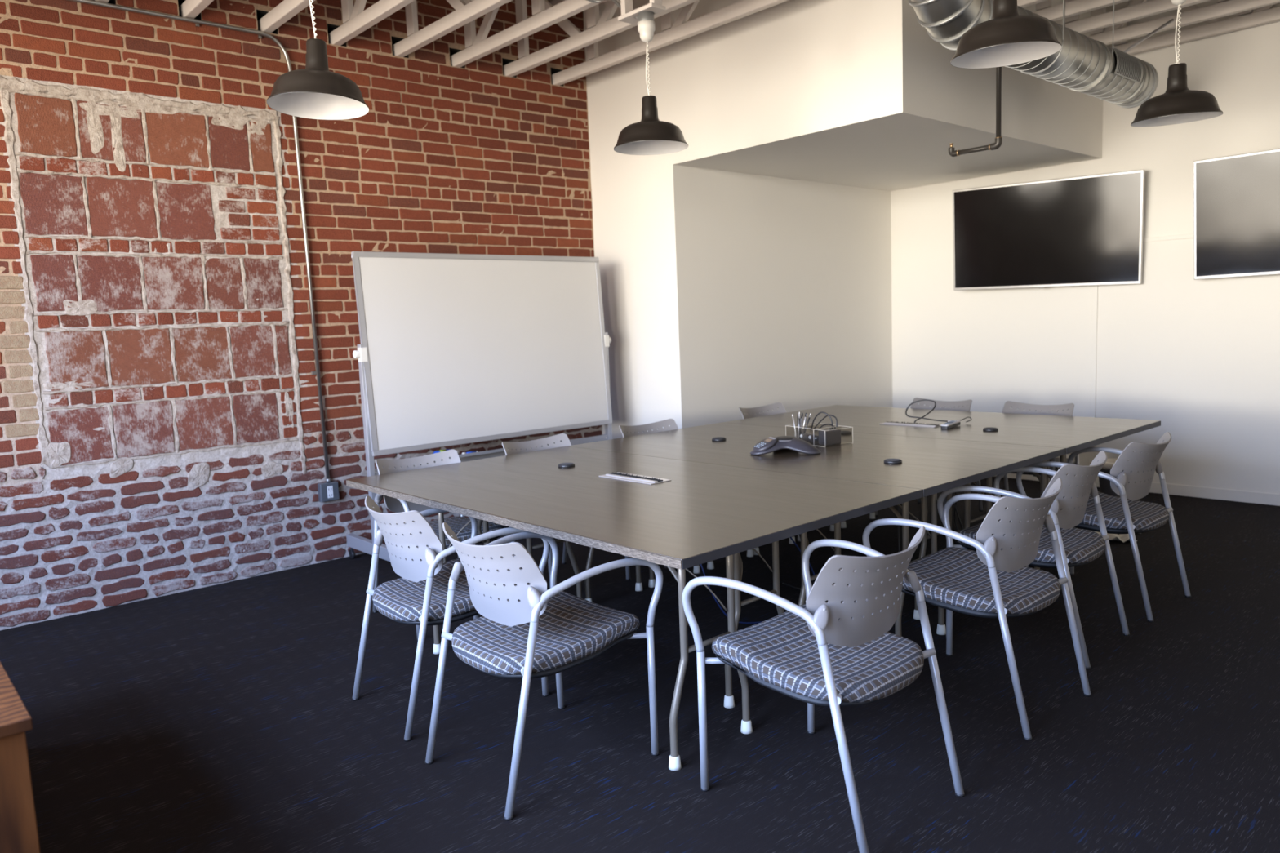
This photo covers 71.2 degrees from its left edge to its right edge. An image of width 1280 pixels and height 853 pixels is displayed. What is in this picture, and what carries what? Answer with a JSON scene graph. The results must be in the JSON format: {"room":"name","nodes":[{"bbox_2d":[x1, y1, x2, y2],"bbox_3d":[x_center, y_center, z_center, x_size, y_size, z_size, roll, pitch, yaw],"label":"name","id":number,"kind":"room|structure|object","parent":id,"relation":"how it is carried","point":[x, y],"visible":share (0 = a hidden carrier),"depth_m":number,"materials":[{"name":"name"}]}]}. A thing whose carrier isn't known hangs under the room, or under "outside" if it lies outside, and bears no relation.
{"room":"conference room","nodes":[
{"label":"conference room","id":0,"kind":"room"},
{"bbox_2d":[0,0,602,630],"bbox_3d":[-2.648,-1.012,5.358,5.990,3.950,0.213,-8,9,-42],"label":"wall","id":1,"kind":"structure","parent":0,"point":[161,434],"depth_m":5.32,"materials":[{"name":"brick"}]},
{"bbox_2d":[68,0,330,482],"bbox_3d":[-3.432,-0.836,4.504,3.620,2.801,0.044,-8,9,-42],"label":"conduit","id":2,"kind":"object","parent":1,"relation":"attached to","point":[260,33],"visible":0.92,"depth_m":5.60,"materials":[{"name":"silver metal"}]},
{"bbox_2d":[317,480,339,502],"bbox_3d":[-2.040,0.426,5.853,0.124,0.122,0.055,-8,9,-42],"label":"outlet box","id":3,"kind":"object","parent":1,"relation":"attached to","point":[327,491],"visible":1,"depth_m":5.83,"materials":[{"name":"metal"}]},
{"bbox_2d":[327,485,333,497],"bbox_3d":[-2.023,0.428,5.835,0.038,0.078,0.003,-8,9,-42],"label":"socket","id":4,"kind":"object","parent":3,"relation":"attached to","point":[330,488],"depth_m":5.84,"materials":[{"name":"white plastic"}]},
{"bbox_2d":[0,476,1279,852],"bbox_3d":[1.165,1.087,3.513,9.349,0.100,8.500,-8,9,-42],"label":"floor","id":5,"kind":"structure","parent":0,"point":[224,717],"depth_m":3.29,"materials":[{"name":"carpet"}]},
{"bbox_2d":[0,662,39,852],"bbox_3d":[-2.113,0.933,2.287,0.737,0.752,1.942,-8,9,-42],"label":"base cabinet","id":6,"kind":"object","parent":5,"relation":"on","point":[19,833],"visible":1,"depth_m":1.77,"materials":[{"name":"brown wood"}]},
{"bbox_2d":[372,448,515,641],"bbox_3d":[-1.047,0.574,4.652,0.623,0.834,0.640,-8,9,-39],"label":"armchair","id":7,"kind":"object","parent":5,"relation":"on","point":[384,466],"visible":0.16,"depth_m":4.71,"materials":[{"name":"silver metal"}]},
{"bbox_2d":[351,495,550,742],"bbox_3d":[-0.785,0.685,3.601,0.640,0.834,0.623,-8,8,-39],"label":"armchair","id":8,"kind":"object","parent":5,"relation":"on","point":[418,597],"visible":0.82,"depth_m":3.39,"materials":[{"name":"plastic"}]},
{"bbox_2d":[346,251,612,561],"bbox_3d":[-0.972,-0.187,6.193,2.050,1.985,0.825,-8,9,-42],"label":"whiteboard","id":9,"kind":"object","parent":5,"relation":"on","point":[454,349],"visible":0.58,"depth_m":6.04,"materials":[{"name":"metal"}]},
{"bbox_2d":[432,448,459,453],"bbox_3d":[-1.280,0.179,5.902,0.185,0.057,0.057,-8,9,-42],"label":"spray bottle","id":10,"kind":"object","parent":9,"relation":"on","point":[440,451],"visible":0.26,"depth_m":5.87,"materials":[{"name":"blue plastic"}]},
{"bbox_2d":[462,450,477,453],"bbox_3d":[-1.145,0.178,6.017,0.113,0.020,0.020,-8,9,-42],"label":"marker","id":11,"kind":"object","parent":9,"relation":"on","point":[474,451],"visible":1,"depth_m":6.01,"materials":[{"name":"blue plastic"}]},
{"bbox_2d":[441,442,554,460],"bbox_3d":[-1.089,0.175,6.092,1.180,0.020,0.095,-8,9,-42],"label":"tray","id":12,"kind":"object","parent":9,"relation":"on","point":[497,451],"depth_m":6.08,"materials":[{"name":"metal"}]},
{"bbox_2d":[425,522,663,821],"bbox_3d":[-0.352,0.731,3.055,0.640,0.834,0.623,-8,9,-41],"label":"armchair","id":13,"kind":"object","parent":5,"relation":"on","point":[545,633],"visible":0.99,"depth_m":2.90,"materials":[{"name":"grey fabric"}]},
{"bbox_2d":[497,433,630,588],"bbox_3d":[-0.473,0.491,5.168,0.623,0.834,0.640,-8,9,-42],"label":"armchair","id":14,"kind":"object","parent":5,"relation":"on","point":[510,448],"visible":0.12,"depth_m":5.32,"materials":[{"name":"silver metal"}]},
{"bbox_2d":[346,446,923,771],"bbox_3d":[-0.130,0.632,4.053,1.402,0.784,2.345,-8,9,-42],"label":"conference table","id":15,"kind":"object","parent":5,"relation":"on","point":[706,513],"depth_m":3.57,"materials":[{"name":"laminate"}]},
{"bbox_2d":[598,471,671,484],"bbox_3d":[-0.027,0.231,4.113,0.126,0.017,0.363,-8,9,-42],"label":"flap","id":16,"kind":"object","parent":15,"relation":"on","point":[620,476],"visible":1,"depth_m":4.08,"materials":[{"name":"metal"}]},
{"bbox_2d":[700,564,763,623],"bbox_3d":[0.328,0.617,4.220,0.598,0.736,0.063,-4,7,-14],"label":"cable","id":17,"kind":"object","parent":15,"relation":"hanging from","point":[714,597],"visible":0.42,"depth_m":4.23,"materials":[{"name":"black plastic"}]},
{"bbox_2d":[618,418,678,568],"bbox_3d":[0.184,0.397,5.750,0.623,0.834,0.640,-8,8,-38],"label":"armchair","id":18,"kind":"object","parent":5,"relation":"on","point":[626,431],"visible":0.07,"depth_m":5.93,"materials":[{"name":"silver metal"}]},
{"bbox_2d":[738,402,786,418],"bbox_3d":[1.044,0.263,6.601,0.623,0.834,0.640,-8,8,-39],"label":"armchair","id":19,"kind":"object","parent":5,"relation":"on","point":[746,413],"visible":0.1,"depth_m":6.79,"materials":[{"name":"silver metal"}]},
{"bbox_2d":[567,422,1066,635],"bbox_3d":[0.882,0.486,4.957,1.390,0.784,2.344,-8,9,-42],"label":"conference table","id":20,"kind":"object","parent":5,"relation":"on","point":[933,466],"depth_m":4.50,"materials":[{"name":"laminate"}]},
{"bbox_2d":[750,435,820,455],"bbox_3d":[0.799,0.094,4.714,0.334,0.085,0.365,3,9,40],"label":"phone","id":21,"kind":"object","parent":20,"relation":"on","point":[771,444],"visible":1,"depth_m":4.65,"materials":[{"name":"black plastic"}]},
{"bbox_2d":[775,435,797,439],"bbox_3d":[0.769,0.059,4.734,0.132,0.012,0.132,-5,7,-20],"label":"speaker grille","id":22,"kind":"object","parent":21,"relation":"attached to","point":[781,437],"depth_m":4.69,"materials":[{"name":"black plastic"}]},
{"bbox_2d":[782,533,800,589],"bbox_3d":[0.824,0.543,4.695,0.118,0.736,0.501,-2,7,3],"label":"cable","id":23,"kind":"object","parent":20,"relation":"hanging from","point":[800,534],"visible":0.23,"depth_m":4.91,"materials":[{"name":"plastic"}]},
{"bbox_2d":[789,537,814,575],"bbox_3d":[0.854,0.550,4.609,0.582,0.736,0.062,-4,7,-16],"label":"cable","id":24,"kind":"object","parent":20,"relation":"hanging from","point":[791,538],"visible":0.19,"depth_m":4.58,"materials":[{"name":"black plastic"}]},
{"bbox_2d":[785,422,853,447],"bbox_3d":[1.008,0.044,5.037,0.201,0.092,0.340,-6,8,-29],"label":"desk organizer","id":25,"kind":"object","parent":20,"relation":"on","point":[806,423],"visible":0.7,"depth_m":4.94,"materials":[{"name":"silver plastic"}]},
{"bbox_2d":[791,413,797,437],"bbox_3d":[0.890,0.004,5.132,0.009,0.149,0.038,-8,9,-42],"label":"pen","id":26,"kind":"object","parent":25,"relation":"in","point":[792,414],"visible":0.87,"depth_m":5.13,"materials":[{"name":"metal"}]},
{"bbox_2d":[798,411,799,438],"bbox_3d":[0.911,-0.003,5.117,0.009,0.164,0.026,2,8,34],"label":"pen","id":27,"kind":"object","parent":25,"relation":"in","point":[799,411],"visible":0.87,"depth_m":5.11,"materials":[{"name":"metal"}]},
{"bbox_2d":[798,414,800,439],"bbox_3d":[0.911,0.006,5.091,0.009,0.152,0.025,-1,7,12],"label":"pen","id":28,"kind":"object","parent":25,"relation":"in","point":[799,415],"visible":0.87,"depth_m":5.09,"materials":[{"name":"black plastic"}]},
{"bbox_2d":[800,413,806,439],"bbox_3d":[0.934,0.000,5.100,0.009,0.160,0.053,-6,7,-28],"label":"pen","id":29,"kind":"object","parent":25,"relation":"in","point":[806,413],"visible":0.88,"depth_m":5.09,"materials":[{"name":"metal"}]},
{"bbox_2d":[801,413,811,439],"bbox_3d":[0.949,0.002,5.095,0.067,0.159,0.009,4,9,42],"label":"pen","id":30,"kind":"object","parent":25,"relation":"in","point":[811,413],"visible":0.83,"depth_m":5.08,"materials":[{"name":"black plastic"}]},
{"bbox_2d":[800,433,818,443],"bbox_3d":[0.957,0.065,5.017,0.063,0.051,0.144,-6,8,-29],"label":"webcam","id":31,"kind":"object","parent":25,"relation":"in","point":[809,437],"visible":0.89,"depth_m":4.99,"materials":[{"name":"plastic"}]},
{"bbox_2d":[810,411,837,435],"bbox_3d":[1.038,-0.003,5.041,0.065,0.166,0.202,-6,8,-29],"label":"coiled cable","id":32,"kind":"object","parent":25,"relation":"in","point":[819,413],"visible":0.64,"depth_m":5.03,"materials":[{"name":"black plastic"}]},
{"bbox_2d":[818,427,840,445],"bbox_3d":[1.045,0.054,4.919,0.110,0.090,0.064,-6,8,-29],"label":"power adapter","id":33,"kind":"object","parent":25,"relation":"in","point":[832,437],"visible":0.96,"depth_m":4.89,"materials":[{"name":"black plastic"}]},
{"bbox_2d":[897,506,899,551],"bbox_3d":[1.487,0.464,5.127,0.016,0.732,0.130,0,7,16],"label":"cable","id":34,"kind":"object","parent":20,"relation":"hanging from","point":[898,506],"visible":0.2,"depth_m":5.15,"materials":[{"name":"plastic"}]},
{"bbox_2d":[682,525,964,852],"bbox_3d":[0.577,0.727,2.761,0.623,0.834,0.640,-8,9,-41],"label":"armchair","id":35,"kind":"object","parent":5,"relation":"on","point":[814,652],"visible":1,"depth_m":2.60,"materials":[{"name":"grey fabric"}]},
{"bbox_2d":[874,397,983,516],"bbox_3d":[2.110,0.229,6.517,0.640,0.834,0.623,-9,9,-43],"label":"armchair","id":36,"kind":"object","parent":5,"relation":"on","point":[964,406],"visible":0.15,"depth_m":6.63,"materials":[{"name":"silver metal"}]},
{"bbox_2d":[721,404,1160,569],"bbox_3d":[1.866,0.344,5.837,1.345,0.784,2.344,-8,9,-42],"label":"conference table","id":37,"kind":"object","parent":5,"relation":"on","point":[1073,433],"depth_m":5.47,"materials":[{"name":"laminate"}]},
{"bbox_2d":[879,421,940,427],"bbox_3d":[1.716,-0.018,5.654,0.120,0.017,0.386,-8,9,-42],"label":"flap","id":38,"kind":"object","parent":37,"relation":"on","point":[891,423],"visible":0.98,"depth_m":5.62,"materials":[{"name":"metal"}]},
{"bbox_2d":[905,399,971,423],"bbox_3d":[1.883,-0.095,5.649,0.404,0.144,0.153,0,7,22],"label":"cord","id":39,"kind":"object","parent":38,"relation":"attached to","point":[919,418],"visible":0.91,"depth_m":5.68,"materials":[{"name":"black plastic"}]},
{"bbox_2d":[940,420,960,429],"bbox_3d":[1.901,-0.012,5.463,0.051,0.035,0.200,4,9,42],"label":"remote control","id":40,"kind":"object","parent":37,"relation":"on","point":[952,424],"visible":1,"depth_m":5.42,"materials":[{"name":"white plastic"}]},
{"bbox_2d":[951,493,974,551],"bbox_3d":[1.896,0.429,5.287,0.220,0.732,0.043,-2,7,3],"label":"cable","id":41,"kind":"object","parent":37,"relation":"hanging from","point":[952,493],"visible":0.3,"depth_m":5.28,"materials":[{"name":"plastic"}]},
{"bbox_2d":[953,492,973,551],"bbox_3d":[1.884,0.430,5.285,0.248,0.734,0.092,-2,7,6],"label":"cable","id":42,"kind":"object","parent":37,"relation":"hanging from","point":[955,492],"visible":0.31,"depth_m":5.33,"materials":[{"name":"plastic"}]},
{"bbox_2d":[862,478,1091,741],"bbox_3d":[1.302,0.621,3.426,0.623,0.834,0.640,-8,9,-41],"label":"armchair","id":43,"kind":"object","parent":5,"relation":"on","point":[990,581],"visible":0.93,"depth_m":3.25,"materials":[{"name":"grey fabric"}]},
{"bbox_2d":[969,400,1079,527],"bbox_3d":[2.596,0.269,6.001,0.640,0.834,0.623,-9,9,-43],"label":"armchair","id":44,"kind":"object","parent":5,"relation":"on","point":[1068,409],"visible":0.08,"depth_m":6.11,"materials":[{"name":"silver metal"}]},
{"bbox_2d":[937,450,1129,669],"bbox_3d":[1.776,0.534,4.007,0.640,0.834,0.623,4,9,45],"label":"armchair","id":45,"kind":"object","parent":5,"relation":"on","point":[1078,547],"visible":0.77,"depth_m":3.81,"materials":[{"name":"silver metal"}]},
{"bbox_2d":[1015,431,1191,622],"bbox_3d":[2.353,0.451,4.517,0.623,0.834,0.640,-8,9,-41],"label":"armchair","id":46,"kind":"object","parent":5,"relation":"on","point":[1123,514],"visible":0.85,"depth_m":4.30,"materials":[{"name":"silver metal"}]},
{"bbox_2d":[1092,530,1137,542],"bbox_3d":[2.985,0.691,5.653,0.268,0.042,0.211,0,7,19],"label":"crumpled paper","id":47,"kind":"object","parent":5,"relation":"on","point":[1122,537],"visible":0.36,"depth_m":5.62,"materials":[{"name":"beige paper"}]},
{"bbox_2d":[582,0,914,439],"bbox_3d":[0.492,-1.262,6.415,0.120,3.950,3.228,-8,9,-42],"label":"wall","id":48,"kind":"structure","parent":0,"point":[788,71],"depth_m":6.38,"materials":[{"name":"white paint"}]},
{"bbox_2d":[684,165,892,426],"bbox_3d":[1.356,-0.772,7.684,2.739,2.615,0.120,-8,9,-42],"label":"wall","id":49,"kind":"structure","parent":0,"point":[789,280],"depth_m":7.45,"materials":[{"name":"white paint"}]},
{"bbox_2d":[685,0,1102,191],"bbox_3d":[1.908,-2.678,6.760,2.739,1.335,2.006,-8,9,-42],"label":"ceiling","id":50,"kind":"structure","parent":0,"point":[1045,123],"depth_m":6.28,"materials":[{"name":"white paint"}]},
{"bbox_2d":[890,0,1279,493],"bbox_3d":[4.765,-1.383,5.953,0.150,3.950,7.178,-8,9,-42],"label":"wall","id":51,"kind":"structure","parent":0,"point":[1200,358],"depth_m":6.83,"materials":[{"name":"white paint"}]},
{"bbox_2d":[952,169,1145,290],"bbox_3d":[3.290,-1.562,7.274,1.472,0.876,0.210,3,9,41],"label":"wall screen","id":52,"kind":"object","parent":51,"relation":"attached to","point":[1086,230],"visible":1,"depth_m":7.17,"materials":[{"name":"black glass"}]},
{"bbox_2d":[1089,285,1097,464],"bbox_3d":[3.666,-0.422,7.215,0.012,1.660,0.038,-8,9,-42],"label":"cable raceway","id":53,"kind":"object","parent":51,"relation":"attached to","point":[1095,292],"visible":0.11,"depth_m":7.19,"materials":[{"name":"white paint"}]},
{"bbox_2d":[992,473,1279,506],"bbox_3d":[4.822,0.547,6.077,0.014,0.085,7.058,-8,9,-42],"label":"baseboard","id":54,"kind":"structure","parent":51,"relation":"attached to","point":[1270,499],"depth_m":6.67,"materials":[{"name":"white paint"}]},
{"bbox_2d":[1142,233,1193,242],"bbox_3d":[3.968,-1.417,6.717,0.012,0.032,0.800,-8,9,-42],"label":"cable raceway","id":55,"kind":"object","parent":51,"relation":"attached to","point":[1191,235],"visible":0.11,"depth_m":6.71,"materials":[{"name":"white paint"}]},
{"bbox_2d":[1193,148,1279,279],"bbox_3d":[4.538,-1.451,5.927,1.498,0.854,0.169,4,9,45],"label":"wall screen","id":56,"kind":"object","parent":51,"relation":"attached to","point":[1237,197],"visible":1,"depth_m":6.23,"materials":[{"name":"black glass"}]},
{"bbox_3d":[1.001,-2.933,3.047,9.349,0.100,8.500,-8,9,-42],"label":"ceiling","id":57,"kind":"structure","parent":0,"visible":0},
{"bbox_2d":[93,0,109,3],"bbox_3d":[-0.315,-2.389,1.931,0.055,0.614,8.150,-8,9,-42],"label":"truss","id":58,"kind":"object","parent":57,"relation":"attached to","point":[103,1],"visible":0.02,"depth_m":4.86,"materials":[{"name":"white wood"}]},
{"bbox_2d":[178,0,213,18],"bbox_3d":[0.012,-2.437,2.224,0.055,0.614,8.150,-8,9,-42],"label":"truss","id":59,"kind":"object","parent":57,"relation":"attached to","point":[188,8],"visible":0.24,"depth_m":5.06,"materials":[{"name":"white wood"}]},
{"bbox_2d":[586,0,638,19],"bbox_3d":[-0.880,-2.193,4.239,2.186,0.254,0.516,-8,9,-42],"label":"conduit","id":60,"kind":"object","parent":59,"relation":"attached to","point":[615,2],"visible":0.59,"depth_m":4.99,"materials":[{"name":"white metal"}]},
{"bbox_2d":[266,0,368,119],"bbox_3d":[-1.352,-1.774,3.656,0.400,0.920,0.401,-8,9,-42],"label":"pendant lamp","id":61,"kind":"object","parent":60,"relation":"hanging from","point":[314,91],"visible":1,"depth_m":3.67,"materials":[{"name":"metal"}]},
{"bbox_2d":[613,0,688,155],"bbox_3d":[0.041,-1.954,4.740,0.401,0.925,0.401,-8,9,-42],"label":"pendant lamp","id":62,"kind":"object","parent":60,"relation":"hanging from","point":[651,135],"visible":1,"depth_m":4.71,"materials":[{"name":"metal"}]},
{"bbox_2d":[257,0,315,32],"bbox_3d":[0.339,-2.484,2.516,0.055,0.614,8.150,-8,9,-42],"label":"truss","id":63,"kind":"object","parent":57,"relation":"attached to","point":[286,10],"visible":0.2,"depth_m":5.23,"materials":[{"name":"white wood"}]},
{"bbox_2d":[328,0,414,45],"bbox_3d":[0.666,-2.531,2.809,0.055,0.614,8.150,-8,9,-42],"label":"truss","id":64,"kind":"object","parent":57,"relation":"attached to","point":[356,20],"visible":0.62,"depth_m":5.45,"materials":[{"name":"white wood"}]},
{"bbox_2d":[391,0,511,57],"bbox_3d":[0.994,-2.578,3.101,0.055,0.614,8.150,-8,9,-42],"label":"truss","id":65,"kind":"object","parent":57,"relation":"attached to","point":[464,14],"visible":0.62,"depth_m":5.61,"materials":[{"name":"white wood"}]},
{"bbox_2d":[449,0,600,67],"bbox_3d":[1.321,-2.626,3.394,0.055,0.614,8.150,-8,9,-42],"label":"truss","id":66,"kind":"object","parent":57,"relation":"attached to","point":[477,46],"visible":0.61,"depth_m":5.82,"materials":[{"name":"white wood"}]},
{"bbox_2d":[502,0,697,76],"bbox_3d":[1.648,-2.673,3.687,0.055,0.614,8.150,-8,9,-42],"label":"truss","id":67,"kind":"object","parent":57,"relation":"attached to","point":[605,27],"visible":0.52,"depth_m":6.01,"materials":[{"name":"white wood"}]},
{"bbox_2d":[908,0,1158,108],"bbox_3d":[2.253,-2.425,4.981,2.721,0.918,0.307,-8,9,-42],"label":"spiral duct","id":68,"kind":"object","parent":67,"relation":"hanging from","point":[1083,64],"visible":0.81,"depth_m":5.06,"materials":[{"name":"silver metal"}]},
{"bbox_2d":[1111,46,1142,83],"bbox_3d":[2.995,-2.222,5.490,0.420,0.163,0.039,-8,9,-42],"label":"grille","id":69,"kind":"object","parent":68,"relation":"attached to","point":[1126,68],"depth_m":5.47,"materials":[{"name":"silver metal"}]},
{"bbox_2d":[1124,18,1173,52],"bbox_3d":[3.309,-2.541,5.819,0.524,0.282,0.020,-6,7,-27],"label":"rod","id":70,"kind":"object","parent":68,"relation":"on","point":[1166,24],"visible":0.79,"depth_m":5.81,"materials":[{"name":"metal"}]},
{"bbox_2d":[550,0,788,85],"bbox_3d":[1.975,-2.720,3.979,0.055,0.614,8.150,-8,9,-42],"label":"truss","id":71,"kind":"object","parent":57,"relation":"attached to","point":[673,32],"visible":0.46,"depth_m":5.96,"materials":[{"name":"white wood"}]},
{"bbox_2d":[948,66,1002,156],"bbox_3d":[2.096,-2.473,5.588,0.042,1.486,0.356,-8,9,-42],"label":"pipe","id":72,"kind":"object","parent":57,"relation":"attached to","point":[998,139],"visible":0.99,"depth_m":5.53,"materials":[{"name":"black metal"}]},
{"bbox_2d":[950,0,1062,68],"bbox_3d":[1.403,-1.876,3.426,0.401,0.889,0.401,-8,9,-42],"label":"pendant lamp","id":73,"kind":"object","parent":57,"relation":"hanging from","point":[1010,37],"visible":1,"depth_m":3.41,"materials":[{"name":"metal"}]},
{"bbox_2d":[1017,0,1047,7],"bbox_3d":[3.955,-2.775,3.754,0.055,0.614,5.170,-8,9,-42],"label":"truss","id":74,"kind":"object","parent":57,"relation":"attached to","point":[1023,3],"visible":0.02,"depth_m":5.51,"materials":[{"name":"white wood"}]},
{"bbox_2d":[1032,0,1129,21],"bbox_3d":[4.282,-2.822,4.047,0.055,0.614,5.170,-8,9,-42],"label":"truss","id":75,"kind":"object","parent":57,"relation":"attached to","point":[1044,9],"visible":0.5,"depth_m":5.73,"materials":[{"name":"white wood"}]},
{"bbox_2d":[1062,0,1210,33],"bbox_3d":[4.610,-2.869,4.339,0.055,0.614,5.170,-8,9,-42],"label":"truss","id":76,"kind":"object","parent":57,"relation":"attached to","point":[1152,7],"visible":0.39,"depth_m":5.91,"materials":[{"name":"white wood"}]},
{"bbox_2d":[1087,0,1279,44],"bbox_3d":[4.937,-2.917,4.632,0.055,0.614,5.170,-8,9,-42],"label":"truss","id":77,"kind":"object","parent":57,"relation":"attached to","point":[1224,7],"visible":0.58,"depth_m":6.08,"materials":[{"name":"white wood"}]},
{"bbox_2d":[1111,0,1279,55],"bbox_3d":[5.264,-2.964,4.925,0.055,0.614,5.170,-8,9,-42],"label":"truss","id":78,"kind":"object","parent":57,"relation":"attached to","point":[1264,15],"visible":0.62,"depth_m":6.33,"materials":[{"name":"white wood"}]},
{"bbox_3d":[3.628,-2.728,3.462,0.055,0.614,5.171,-8,9,-42],"label":"truss","id":79,"kind":"object","parent":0,"visible":0},
{"bbox_2d":[1130,0,1223,126],"bbox_3d":[2.687,-2.014,4.456,0.400,0.956,0.401,-8,9,-42],"label":"pendant lamp","id":80,"kind":"object","parent":79,"relation":"hanging from","point":[1178,104],"visible":1,"depth_m":4.44,"materials":[{"name":"metal"}]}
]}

